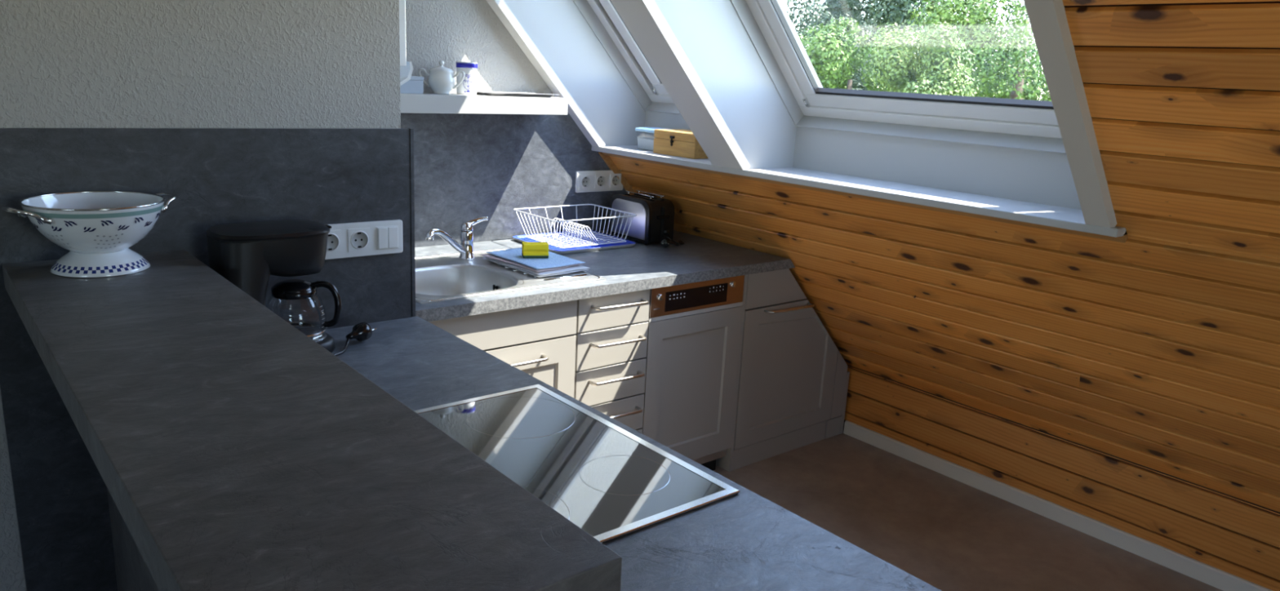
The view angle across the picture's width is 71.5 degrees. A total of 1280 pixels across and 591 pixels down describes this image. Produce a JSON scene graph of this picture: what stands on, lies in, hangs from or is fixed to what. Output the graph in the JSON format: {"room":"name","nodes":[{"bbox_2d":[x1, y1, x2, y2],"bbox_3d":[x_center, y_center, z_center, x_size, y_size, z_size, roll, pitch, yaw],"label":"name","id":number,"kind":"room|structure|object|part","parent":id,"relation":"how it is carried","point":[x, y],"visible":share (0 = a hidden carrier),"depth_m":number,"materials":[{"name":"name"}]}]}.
{"room":"attic kitchen","nodes":[
{"label":"attic kitchen","id":0,"kind":"room"},
{"bbox_2d":[0,0,400,590],"bbox_3d":[-2.520,-0.155,1.219,4.289,2.420,0.830,-9,18,-39],"label":"wall","id":1,"kind":"structure","parent":0,"point":[64,64],"depth_m":1.90,"materials":[{"name":"grey paint"}]},
{"bbox_2d":[0,128,415,590],"bbox_3d":[-1.071,0.287,2.026,1.204,1.320,0.015,-9,18,-39],"label":"backsplash","id":2,"kind":"structure","parent":1,"relation":"attached to","point":[217,176],"depth_m":1.94,"materials":[{"name":"stone"}]},
{"bbox_2d":[324,219,403,259],"bbox_3d":[-0.699,-0.138,2.202,0.237,0.085,0.016,-9,18,-39],"label":"panel","id":3,"kind":"object","parent":2,"relation":"attached to","point":[345,240],"visible":0.75,"depth_m":2.21,"materials":[{"name":"white plastic"}]},
{"bbox_2d":[399,0,413,85],"bbox_3d":[-0.681,-0.916,2.294,0.068,0.720,0.270,-9,18,-39],"label":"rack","id":4,"kind":"object","parent":1,"relation":"attached to","point":[406,67],"visible":0.23,"depth_m":2.27,"materials":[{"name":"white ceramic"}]},
{"bbox_2d":[400,61,413,85],"bbox_3d":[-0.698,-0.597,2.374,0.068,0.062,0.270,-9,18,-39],"label":"bowl","id":5,"kind":"object","parent":4,"relation":"on","point":[406,67],"depth_m":2.29,"materials":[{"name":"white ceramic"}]},
{"bbox_2d":[400,111,627,247],"bbox_3d":[-0.527,-0.476,3.395,1.584,0.532,0.010,-9,18,-39],"label":"backsplash","id":6,"kind":"structure","parent":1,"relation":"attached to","point":[468,166],"depth_m":3.39,"materials":[{"name":"stone"}]},
{"bbox_2d":[575,169,622,192],"bbox_3d":[-0.166,-0.475,3.691,0.244,0.087,0.014,-9,18,-39],"label":"power outlet","id":7,"kind":"object","parent":6,"relation":"attached to","point":[606,180],"visible":1,"depth_m":3.68,"materials":[{"name":"white plastic"}]},
{"bbox_2d":[405,0,787,247],"bbox_3d":[-1.925,-0.396,2.303,6.623,2.420,0.120,-9,18,-39],"label":"wall","id":8,"kind":"structure","parent":0,"point":[450,32],"depth_m":3.19,"materials":[{"name":"grey paint"}]},
{"bbox_2d":[400,92,568,115],"bbox_3d":[-0.698,-0.668,3.086,0.977,0.062,0.164,-9,18,-39],"label":"wall shelf","id":9,"kind":"object","parent":8,"relation":"attached to","point":[426,102],"visible":0.46,"depth_m":3.10,"materials":[{"name":"grey paint"}]},
{"bbox_2d":[400,75,423,93],"bbox_3d":[-0.795,-0.709,2.985,0.106,0.056,0.094,-9,18,-39],"label":"storage box","id":10,"kind":"object","parent":9,"relation":"on","point":[415,85],"visible":0.46,"depth_m":2.96,"materials":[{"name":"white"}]},
{"bbox_3d":[-0.793,-0.731,2.979,0.106,0.012,0.094,-9,18,-39],"label":"lid","id":11,"kind":"part","parent":10,"relation":"part of","materials":[{"name":"blue"}]},
{"bbox_2d":[417,60,464,94],"bbox_3d":[-0.685,-0.753,3.066,0.124,0.113,0.108,-9,18,-39],"label":"sugar bowl","id":12,"kind":"object","parent":9,"relation":"on","point":[441,80],"visible":1,"depth_m":3.04,"materials":[{"name":"white ceramic"}]},
{"bbox_3d":[-0.744,-0.751,3.068,0.042,0.065,0.008,3,14,0],"label":"handle","id":13,"kind":"part","parent":12,"relation":"part of","materials":[{"name":"white ceramic"}]},
{"bbox_2d":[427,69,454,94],"bbox_3d":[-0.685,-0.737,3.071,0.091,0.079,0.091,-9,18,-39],"label":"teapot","id":14,"kind":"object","parent":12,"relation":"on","point":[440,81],"depth_m":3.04,"materials":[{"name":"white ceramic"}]},
{"bbox_3d":[-0.683,-0.792,3.057,0.078,0.034,0.078,-9,18,-39],"label":"lid","id":15,"kind":"part","parent":12,"relation":"part of","materials":[{"name":"white ceramic"}]},
{"bbox_3d":[-0.626,-0.745,3.068,0.042,0.065,0.008,3,14,0],"label":"handle","id":16,"kind":"part","parent":12,"relation":"part of","materials":[{"name":"white ceramic"}]},
{"bbox_2d":[456,61,477,94],"bbox_3d":[-0.614,-0.770,3.152,0.076,0.112,0.076,-9,18,-39],"label":"storage jar","id":17,"kind":"object","parent":9,"relation":"on","point":[468,86],"visible":0.93,"depth_m":3.12,"materials":[{"name":"white ceramic"}]},
{"bbox_3d":[-0.612,-0.814,3.141,0.076,0.021,0.076,-9,18,-39],"label":"lid","id":18,"kind":"part","parent":17,"relation":"part of","materials":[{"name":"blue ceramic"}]},
{"bbox_2d":[476,91,557,97],"bbox_3d":[-0.456,-0.737,3.256,0.300,0.013,0.122,-8,18,-37],"label":"serving tray","id":19,"kind":"object","parent":9,"relation":"on","point":[482,93],"visible":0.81,"depth_m":3.22,"materials":[{"name":"grey"}]},
{"bbox_2d":[608,0,1279,515],"bbox_3d":[1.464,-0.222,1.435,2.159,2.292,5.555,-9,18,-39],"label":"wall","id":20,"kind":"structure","parent":0,"point":[1158,349],"depth_m":2.46,"materials":[{"name":"brown wood"}]},
{"bbox_2d":[485,0,605,146],"bbox_3d":[-0.547,-1.094,3.162,1.089,1.150,0.057,-9,18,-39],"label":"trim","id":21,"kind":"structure","parent":20,"relation":"attached to","point":[500,8],"depth_m":3.36,"materials":[{"name":"grey paint"}]},
{"bbox_2d":[503,0,690,146],"bbox_3d":[-0.045,-0.959,3.167,0.976,0.972,0.714,-9,18,-39],"label":"window","id":22,"kind":"structure","parent":20,"relation":"in","point":[588,44],"depth_m":3.53,"materials":[{"name":"grey paint"}]},
{"bbox_3d":[0.054,-1.075,3.217,0.686,0.971,0.082,19,65,48],"label":"frame","id":23,"kind":"part","parent":22,"relation":"part of","materials":[{"name":"white"}]},
{"bbox_3d":[0.039,-1.064,3.213,0.556,0.899,0.030,19,65,48],"label":"sash","id":24,"kind":"part","parent":22,"relation":"part of","materials":[{"name":"white plastic"}]},
{"bbox_2d":[598,151,635,195],"bbox_3d":[-0.046,-0.453,3.807,0.344,0.362,0.021,-9,18,-39],"label":"trim","id":25,"kind":"structure","parent":20,"relation":"attached to","point":[607,159],"depth_m":3.73,"materials":[{"name":"brown wood"}]},
{"bbox_2d":[610,0,750,169],"bbox_3d":[-0.062,-0.928,2.601,1.092,1.153,0.148,-9,18,-39],"label":"trim","id":26,"kind":"structure","parent":20,"relation":"attached to","point":[644,20],"depth_m":2.81,"materials":[{"name":"grey paint"}]},
{"bbox_2d":[591,145,1126,237],"bbox_3d":[0.569,-0.392,2.958,0.281,0.021,2.088,-9,18,-39],"label":"windowsill","id":27,"kind":"structure","parent":20,"relation":"attached to","point":[1066,218],"depth_m":2.60,"materials":[{"name":"grey paint"}]},
{"bbox_2d":[635,127,669,151],"bbox_3d":[0.065,-0.628,3.569,0.127,0.086,0.138,-9,18,-39],"label":"plastic tub","id":28,"kind":"object","parent":27,"relation":"on","point":[646,143],"visible":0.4,"depth_m":3.54,"materials":[{"name":"white plastic"}]},
{"bbox_3d":[0.067,-0.663,3.561,0.127,0.014,0.138,-9,18,-39],"label":"lid","id":29,"kind":"part","parent":28,"relation":"part of","materials":[{"name":"blue plastic"}]},
{"bbox_2d":[653,128,708,159],"bbox_3d":[0.184,-0.581,3.399,0.163,0.090,0.234,-9,18,-39],"label":"wooden box","id":30,"kind":"object","parent":27,"relation":"on","point":[682,143],"visible":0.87,"depth_m":3.34,"materials":[{"name":"brown wood"}]},
{"bbox_3d":[0.188,-0.610,3.394,0.155,0.031,0.234,-9,18,-39],"label":"lid","id":31,"kind":"part","parent":30,"relation":"part of","materials":[{"name":"brown wood"}]},
{"bbox_2d":[602,152,1128,242],"bbox_3d":[0.504,-0.372,2.905,0.035,0.035,2.085,-9,18,-39],"label":"trim","id":32,"kind":"structure","parent":20,"relation":"attached to","point":[1123,238],"depth_m":2.59,"materials":[{"name":"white wood"}]},
{"bbox_2d":[653,0,1081,209],"bbox_3d":[0.630,-0.726,2.382,0.976,0.972,1.176,-9,18,-39],"label":"window","id":33,"kind":"structure","parent":20,"relation":"in","point":[749,56],"depth_m":2.82,"materials":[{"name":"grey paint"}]},
{"bbox_3d":[0.729,-0.842,2.433,1.148,0.971,0.082,19,65,48],"label":"frame","id":34,"kind":"part","parent":33,"relation":"part of","materials":[{"name":"white plastic"}]},
{"bbox_3d":[0.696,-0.838,2.451,1.013,0.899,0.030,19,65,48],"label":"sash","id":35,"kind":"part","parent":33,"relation":"part of","materials":[{"name":"white plastic"}]},
{"bbox_2d":[1023,0,1116,227],"bbox_3d":[0.734,-0.652,1.675,1.089,1.150,0.059,-9,18,-39],"label":"trim","id":36,"kind":"structure","parent":20,"relation":"attached to","point":[1047,19],"depth_m":1.90,"materials":[{"name":"grey paint"}]},
{"bbox_2d":[713,430,1222,590],"bbox_3d":[-0.196,1.443,0.567,6.673,0.120,5.855,-9,18,-39],"label":"floor","id":37,"kind":"structure","parent":0,"point":[945,532],"depth_m":3.11,"materials":[{"name":"plastic"}]},
{"bbox_2d":[1,249,622,590],"bbox_3d":[-0.664,0.599,1.411,0.330,1.056,1.552,-9,18,-39],"label":"countertop","id":38,"kind":"structure","parent":37,"relation":"on","point":[231,449],"depth_m":0.98,"materials":[{"name":"stone"}]},
{"bbox_2d":[1,191,176,278],"bbox_3d":[-1.057,-0.119,1.735,0.255,0.138,0.242,-1,15,-16],"label":"colander","id":39,"kind":"object","parent":38,"relation":"on","point":[99,228],"visible":1,"depth_m":1.69,"materials":[{"name":"white ceramic"}]},
{"bbox_3d":[-1.121,-0.147,1.614,0.106,0.029,0.055,11,16,29],"label":"handle","id":40,"kind":"part","parent":39,"relation":"part of","materials":[{"name":"silver metal"}]},
{"bbox_2d":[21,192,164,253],"bbox_3d":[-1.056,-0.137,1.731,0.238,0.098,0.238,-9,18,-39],"label":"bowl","id":41,"kind":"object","parent":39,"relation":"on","point":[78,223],"depth_m":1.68,"materials":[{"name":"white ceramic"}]},
{"bbox_3d":[-0.988,-0.194,1.830,0.106,0.029,0.056,11,16,29],"label":"handle","id":42,"kind":"part","parent":39,"relation":"part of","materials":[{"name":"silver metal"}]},
{"bbox_3d":[-0.639,0.610,1.478,0.174,1.006,1.490,-9,18,-39],"label":"support panel","id":43,"kind":"part","parent":38,"relation":"part of","materials":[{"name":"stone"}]},
{"bbox_2d":[428,299,577,397],"bbox_3d":[-0.598,0.368,2.889,0.574,0.792,0.589,-9,18,-39],"label":"base cabinet","id":44,"kind":"object","parent":37,"relation":"on","point":[540,341],"visible":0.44,"depth_m":2.70,"materials":[{"name":"beige wood"}]},
{"bbox_2d":[428,299,577,350],"bbox_3d":[-0.425,0.097,2.625,0.572,0.114,0.019,-9,18,-39],"label":"drawer front","id":45,"kind":"object","parent":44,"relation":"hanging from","point":[516,329],"depth_m":2.66,"materials":[{"name":"grey wood"}]},
{"bbox_3d":[-0.443,0.447,2.713,0.572,0.596,0.019,-9,18,-39],"label":"door","id":46,"kind":"part","parent":44,"relation":"part of","materials":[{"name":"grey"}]},
{"bbox_3d":[-0.345,0.199,2.685,0.155,0.010,0.039,-9,18,-39],"label":"handle","id":47,"kind":"part","parent":44,"relation":"part of","materials":[{"name":"silver metal"}]},
{"bbox_2d":[414,230,795,321],"bbox_3d":[-0.276,-0.116,3.181,1.618,0.036,0.784,-9,18,-39],"label":"countertop","id":48,"kind":"structure","parent":44,"relation":"on","point":[640,267],"depth_m":3.12,"materials":[{"name":"stone"}]},
{"bbox_2d":[426,216,488,260],"bbox_3d":[-0.629,-0.186,2.992,0.071,0.147,0.264,13,17,35],"label":"mixer tap","id":49,"kind":"object","parent":48,"relation":"on","point":[465,246],"visible":1,"depth_m":3.03,"materials":[{"name":"silver metal"}]},
{"bbox_3d":[-0.641,-0.178,2.965,0.027,0.112,0.190,10,16,26],"label":"spout","id":50,"kind":"part","parent":49,"relation":"part of","materials":[{"name":"silver metal"}]},
{"bbox_3d":[-0.571,-0.249,3.051,0.094,0.047,0.044,-6,17,-32],"label":"lever","id":51,"kind":"part","parent":49,"relation":"part of","materials":[{"name":"silver metal"}]},
{"bbox_2d":[414,248,606,304],"bbox_3d":[-0.538,-0.004,2.904,0.650,0.159,0.550,-9,18,-39],"label":"sink","id":52,"kind":"object","parent":48,"relation":"in","point":[443,277],"visible":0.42,"depth_m":2.93,"materials":[{"name":"silver metal"}]},
{"bbox_3d":[-0.592,0.022,2.793,0.396,0.154,0.392,-9,18,-39],"label":"bowl","id":53,"kind":"part","parent":52,"relation":"part of","materials":[{"name":"silver metal"}]},
{"bbox_2d":[482,256,590,277],"bbox_3d":[-0.356,-0.110,3.011,0.211,0.014,0.336,-10,19,-42],"label":"dish towel","id":54,"kind":"object","parent":52,"relation":"on","point":[576,268],"visible":0.36,"depth_m":2.91,"materials":[{"name":"white fabric"}]},
{"bbox_2d":[480,253,582,271],"bbox_3d":[-0.371,-0.122,3.009,0.320,0.007,0.198,16,19,41],"label":"dish towel","id":55,"kind":"object","parent":54,"relation":"on","point":[489,255],"visible":0.35,"depth_m":2.93,"materials":[{"name":"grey fabric"}]},
{"bbox_2d":[484,247,585,269],"bbox_3d":[-0.358,-0.130,3.011,0.198,0.007,0.315,-10,19,-42],"label":"cloth","id":56,"kind":"object","parent":55,"relation":"on","point":[554,260],"visible":0.75,"depth_m":2.97,"materials":[{"name":"blue fabric"}]},
{"bbox_2d":[521,241,548,257],"bbox_3d":[-0.353,-0.153,2.994,0.084,0.046,0.052,-1,15,-14],"label":"sponge","id":57,"kind":"object","parent":56,"relation":"on","point":[530,249],"visible":1,"depth_m":2.97,"materials":[{"name":"yellow"}]},
{"bbox_2d":[512,229,635,254],"bbox_3d":[-0.255,-0.210,3.458,0.380,0.014,0.330,-9,18,-39],"label":"drip tray","id":58,"kind":"object","parent":48,"relation":"on","point":[520,238],"visible":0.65,"depth_m":3.41,"materials":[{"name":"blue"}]},
{"bbox_2d":[513,204,636,248],"bbox_3d":[-0.251,-0.269,3.425,0.383,0.109,0.307,-9,18,-39],"label":"dish rack","id":59,"kind":"object","parent":58,"relation":"on","point":[552,235],"visible":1,"depth_m":3.41,"materials":[{"name":"white metal"}]},
{"bbox_2d":[608,190,684,247],"bbox_3d":[0.054,-0.312,3.570,0.197,0.189,0.334,-9,18,-39],"label":"toaster","id":60,"kind":"object","parent":48,"relation":"on","point":[654,220],"visible":1,"depth_m":3.51,"materials":[{"name":"black"}]},
{"bbox_3d":[-0.047,-0.308,3.541,0.004,0.140,0.216,-9,18,-39],"label":"silver plate","id":61,"kind":"part","parent":60,"relation":"part of","materials":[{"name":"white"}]},
{"bbox_3d":[-0.039,-0.310,3.547,0.017,0.170,0.250,-9,18,-39],"label":"panel","id":62,"kind":"part","parent":60,"relation":"part of","materials":[{"name":"silver metal"}]},
{"bbox_3d":[0.092,-0.308,3.495,0.064,0.012,0.011,-9,18,-39],"label":"lever","id":63,"kind":"part","parent":60,"relation":"part of","materials":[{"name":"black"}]},
{"bbox_3d":[0.104,-0.251,3.520,0.024,0.024,0.012,-9,18,-39],"label":"browning knob","id":64,"kind":"part","parent":60,"relation":"part of","materials":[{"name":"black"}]},
{"bbox_3d":[0.139,-0.220,3.538,0.062,0.032,0.139,14,18,37],"label":"power cord","id":65,"kind":"part","parent":60,"relation":"part of","materials":[{"name":"black plastic"}]},
{"bbox_2d":[573,288,649,433],"bbox_3d":[-0.261,0.318,3.164,0.294,0.790,0.589,-9,18,-39],"label":"drawer unit","id":66,"kind":"object","parent":37,"relation":"on","point":[612,330],"visible":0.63,"depth_m":2.93,"materials":[{"name":"beige wood"}]},
{"bbox_3d":[-0.100,0.290,2.962,0.292,0.124,0.019,-9,18,-39],"label":"drawer","id":67,"kind":"part","parent":66,"relation":"part of","materials":[{"name":"grey wood"}]},
{"bbox_3d":[-0.093,0.165,2.930,0.292,0.124,0.019,-9,18,-39],"label":"drawer","id":68,"kind":"part","parent":66,"relation":"part of","materials":[{"name":"grey wood"}]},
{"bbox_3d":[-0.087,0.045,2.900,0.292,0.113,0.019,-9,18,-39],"label":"drawer","id":69,"kind":"part","parent":66,"relation":"part of","materials":[{"name":"grey wood"}]},
{"bbox_3d":[-0.073,0.274,2.941,0.217,0.014,0.039,-9,18,-39],"label":"handle","id":70,"kind":"part","parent":66,"relation":"part of","materials":[{"name":"silver metal"}]},
{"bbox_3d":[-0.106,0.415,2.993,0.292,0.124,0.019,-9,18,-39],"label":"drawer","id":71,"kind":"part","parent":66,"relation":"part of","materials":[{"name":"grey wood"}]},
{"bbox_3d":[-0.067,0.151,2.910,0.217,0.014,0.039,-9,18,-39],"label":"handle","id":72,"kind":"part","parent":66,"relation":"part of","materials":[{"name":"silver metal"}]},
{"bbox_3d":[-0.060,0.030,2.880,0.217,0.014,0.039,-9,18,-39],"label":"handle","id":73,"kind":"part","parent":66,"relation":"part of","materials":[{"name":"silver metal"}]},
{"bbox_3d":[-0.080,0.399,2.972,0.217,0.014,0.039,-9,18,-39],"label":"handle","id":74,"kind":"part","parent":66,"relation":"part of","materials":[{"name":"silver metal"}]},
{"bbox_3d":[-0.113,0.540,3.025,0.292,0.124,0.019,-9,18,-39],"label":"drawer","id":75,"kind":"part","parent":66,"relation":"part of","materials":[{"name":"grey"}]},
{"bbox_2d":[640,275,744,471],"bbox_3d":[0.016,0.269,3.416,0.453,0.790,0.568,-9,18,-39],"label":"dishwasher","id":76,"kind":"object","parent":37,"relation":"on","point":[694,332],"visible":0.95,"depth_m":3.20,"materials":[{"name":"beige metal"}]},
{"bbox_3d":[0.202,-0.004,3.135,0.448,0.106,0.021,-9,18,-39],"label":"control panel","id":77,"kind":"part","parent":76,"relation":"part of","materials":[{"name":"brown metal"}]},
{"bbox_2d":[715,275,747,471],"bbox_3d":[0.197,0.241,3.563,0.016,0.791,0.549,-9,18,-39],"label":"strip","id":78,"kind":"object","parent":37,"relation":"on","point":[725,463],"visible":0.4,"depth_m":3.39,"materials":[{"name":"grey"}]},
{"bbox_2d":[731,268,849,471],"bbox_3d":[0.482,0.205,3.771,0.686,0.789,0.589,-9,18,-39],"label":"base cabinet","id":79,"kind":"object","parent":37,"relation":"on","point":[794,379],"visible":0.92,"depth_m":3.54,"materials":[{"name":"grey wood"}]},
{"bbox_3d":[0.599,0.292,3.564,0.585,0.557,0.019,-9,18,-39],"label":"door","id":80,"kind":"part","parent":79,"relation":"part of","materials":[{"name":"grey wood"}]},
{"bbox_3d":[0.583,0.049,3.439,0.260,0.015,0.039,-9,18,-39],"label":"handle","id":81,"kind":"part","parent":79,"relation":"part of","materials":[{"name":"silver metal"}]},
{"bbox_3d":[0.850,0.373,3.804,0.078,0.309,0.019,-9,18,-39],"label":"panel","id":82,"kind":"part","parent":79,"relation":"part of","materials":[{"name":"grey wood"}]},
{"bbox_3d":[0.825,0.446,3.928,0.018,0.282,0.199,-9,18,-39],"label":"post","id":83,"kind":"part","parent":79,"relation":"part of","materials":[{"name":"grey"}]},
{"bbox_3d":[-0.329,0.674,1.726,0.576,0.792,1.535,-9,18,-39],"label":"cabinet","id":84,"kind":"object","parent":37,"relation":"on","visible":0},
{"bbox_2d":[321,315,941,590],"bbox_3d":[-0.307,0.277,1.610,0.558,0.036,1.568,-9,18,-39],"label":"countertop","id":85,"kind":"structure","parent":84,"relation":"on","point":[744,540],"depth_m":1.33,"materials":[{"name":"stone"}]},
{"bbox_2d":[205,220,376,355],"bbox_3d":[-0.769,-0.015,2.005,0.356,0.292,0.196,-9,18,-39],"label":"coffee maker","id":86,"kind":"object","parent":85,"relation":"on","point":[246,255],"visible":0.65,"depth_m":1.89,"materials":[{"name":"black plastic"}]},
{"bbox_3d":[-0.863,-0.010,1.939,0.122,0.244,0.168,-9,18,-39],"label":"water tank","id":87,"kind":"part","parent":86,"relation":"part of","materials":[{"name":"black plastic"}]},
{"bbox_3d":[-0.810,-0.145,1.944,0.247,0.015,0.176,-9,18,-39],"label":"lid","id":88,"kind":"part","parent":86,"relation":"part of","materials":[{"name":"black plastic"}]},
{"bbox_2d":[266,279,341,339],"bbox_3d":[-0.776,0.026,2.025,0.150,0.130,0.132,-9,18,-39],"label":"coffee carafe","id":89,"kind":"object","parent":86,"relation":"on","point":[291,289],"visible":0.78,"depth_m":2.00,"materials":[{"name":"clear glass"}]},
{"bbox_3d":[-0.780,-0.024,2.006,0.095,0.016,0.095,-9,18,-39],"label":"lid","id":90,"kind":"part","parent":89,"relation":"part of","materials":[{"name":"black plastic"}]},
{"bbox_3d":[-0.712,0.020,2.020,0.066,0.110,0.015,2,14,-3],"label":"handle","id":91,"kind":"part","parent":89,"relation":"part of","materials":[{"name":"black plastic"}]},
{"bbox_3d":[-0.779,0.093,2.042,0.114,0.002,0.114,-9,18,-39],"label":"hot plate","id":92,"kind":"part","parent":86,"relation":"part of","materials":[{"name":"silver metal"}]},
{"bbox_3d":[-0.717,0.128,1.995,0.049,0.022,0.191,12,17,33],"label":"power cord","id":93,"kind":"part","parent":86,"relation":"part of","materials":[{"name":"black plastic"}]},
{"bbox_2d":[413,384,740,543],"bbox_3d":[-0.218,0.301,1.516,0.498,0.040,0.594,-9,18,-39],"label":"cooktop","id":94,"kind":"object","parent":85,"relation":"in","point":[609,482],"visible":0.61,"depth_m":1.53,"materials":[{"name":"black glass"}]},
{"bbox_2d":[843,364,1279,590],"bbox_3d":[2.232,0.837,2.411,0.120,0.406,5.555,-9,18,-39],"label":"wall","id":95,"kind":"structure","parent":0,"point":[1237,538],"depth_m":3.12,"materials":[{"name":"brown wood"}]},
{"bbox_2d":[843,420,1272,590],"bbox_3d":[2.419,1.099,2.124,0.014,0.058,4.778,-9,18,-39],"label":"baseboard","id":96,"kind":"structure","parent":95,"relation":"attached to","point":[1205,573],"depth_m":3.17,"materials":[{"name":"beige"}]},
{"label":"outside","id":97,"kind":"structure","parent":0,"visible":0},
{"bbox_3d":[47.226,-2.581,39.910,116.600,0.200,160.000,-9,18,-39],"label":"ground","id":98,"kind":"structure","parent":97,"visible":0},
{"bbox_2d":[786,0,878,89],"bbox_3d":[3.877,-4.942,24.753,5.234,7.313,5.574,13,17,35],"label":"tree","id":99,"kind":"object","parent":98,"relation":"on","point":[806,6],"visible":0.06,"depth_m":23.79,"materials":[{"name":"green plant"}]},
{"bbox_2d":[807,0,873,90],"bbox_3d":[7.204,-7.638,32.861,6.882,9.699,6.818,-9,18,-39],"label":"conifer tree","id":100,"kind":"object","parent":98,"relation":"on","point":[854,6],"visible":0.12,"depth_m":31.58,"materials":[{"name":"green plant"}]},
{"bbox_2d":[798,16,920,91],"bbox_3d":[3.780,-2.082,16.399,3.438,5.824,3.180,4,14,6],"label":"tree","id":101,"kind":"object","parent":98,"relation":"on","point":[826,67],"visible":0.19,"depth_m":15.48,"materials":[{"name":"green plant"}]},
{"bbox_2d":[867,21,982,96],"bbox_3d":[3.386,-0.585,11.131,1.967,5.442,2.075,6,14,13],"label":"bush","id":102,"kind":"object","parent":98,"relation":"on","point":[908,77],"visible":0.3,"depth_m":10.49,"materials":[{"name":"green plant"}]},
{"bbox_2d":[807,0,1043,97],"bbox_3d":[12.009,-9.839,37.164,9.772,11.597,9.429,-1,15,-14],"label":"tree","id":103,"kind":"object","parent":98,"relation":"on","point":[893,11],"visible":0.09,"depth_m":35.22,"materials":[{"name":"green plant"}]},
{"bbox_2d":[874,0,1051,101],"bbox_3d":[8.215,-3.365,20.004,6.956,7.016,6.592,4,14,5],"label":"tree","id":104,"kind":"object","parent":98,"relation":"on","point":[982,38],"visible":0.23,"depth_m":18.97,"materials":[{"name":"green plant"}]}
]}

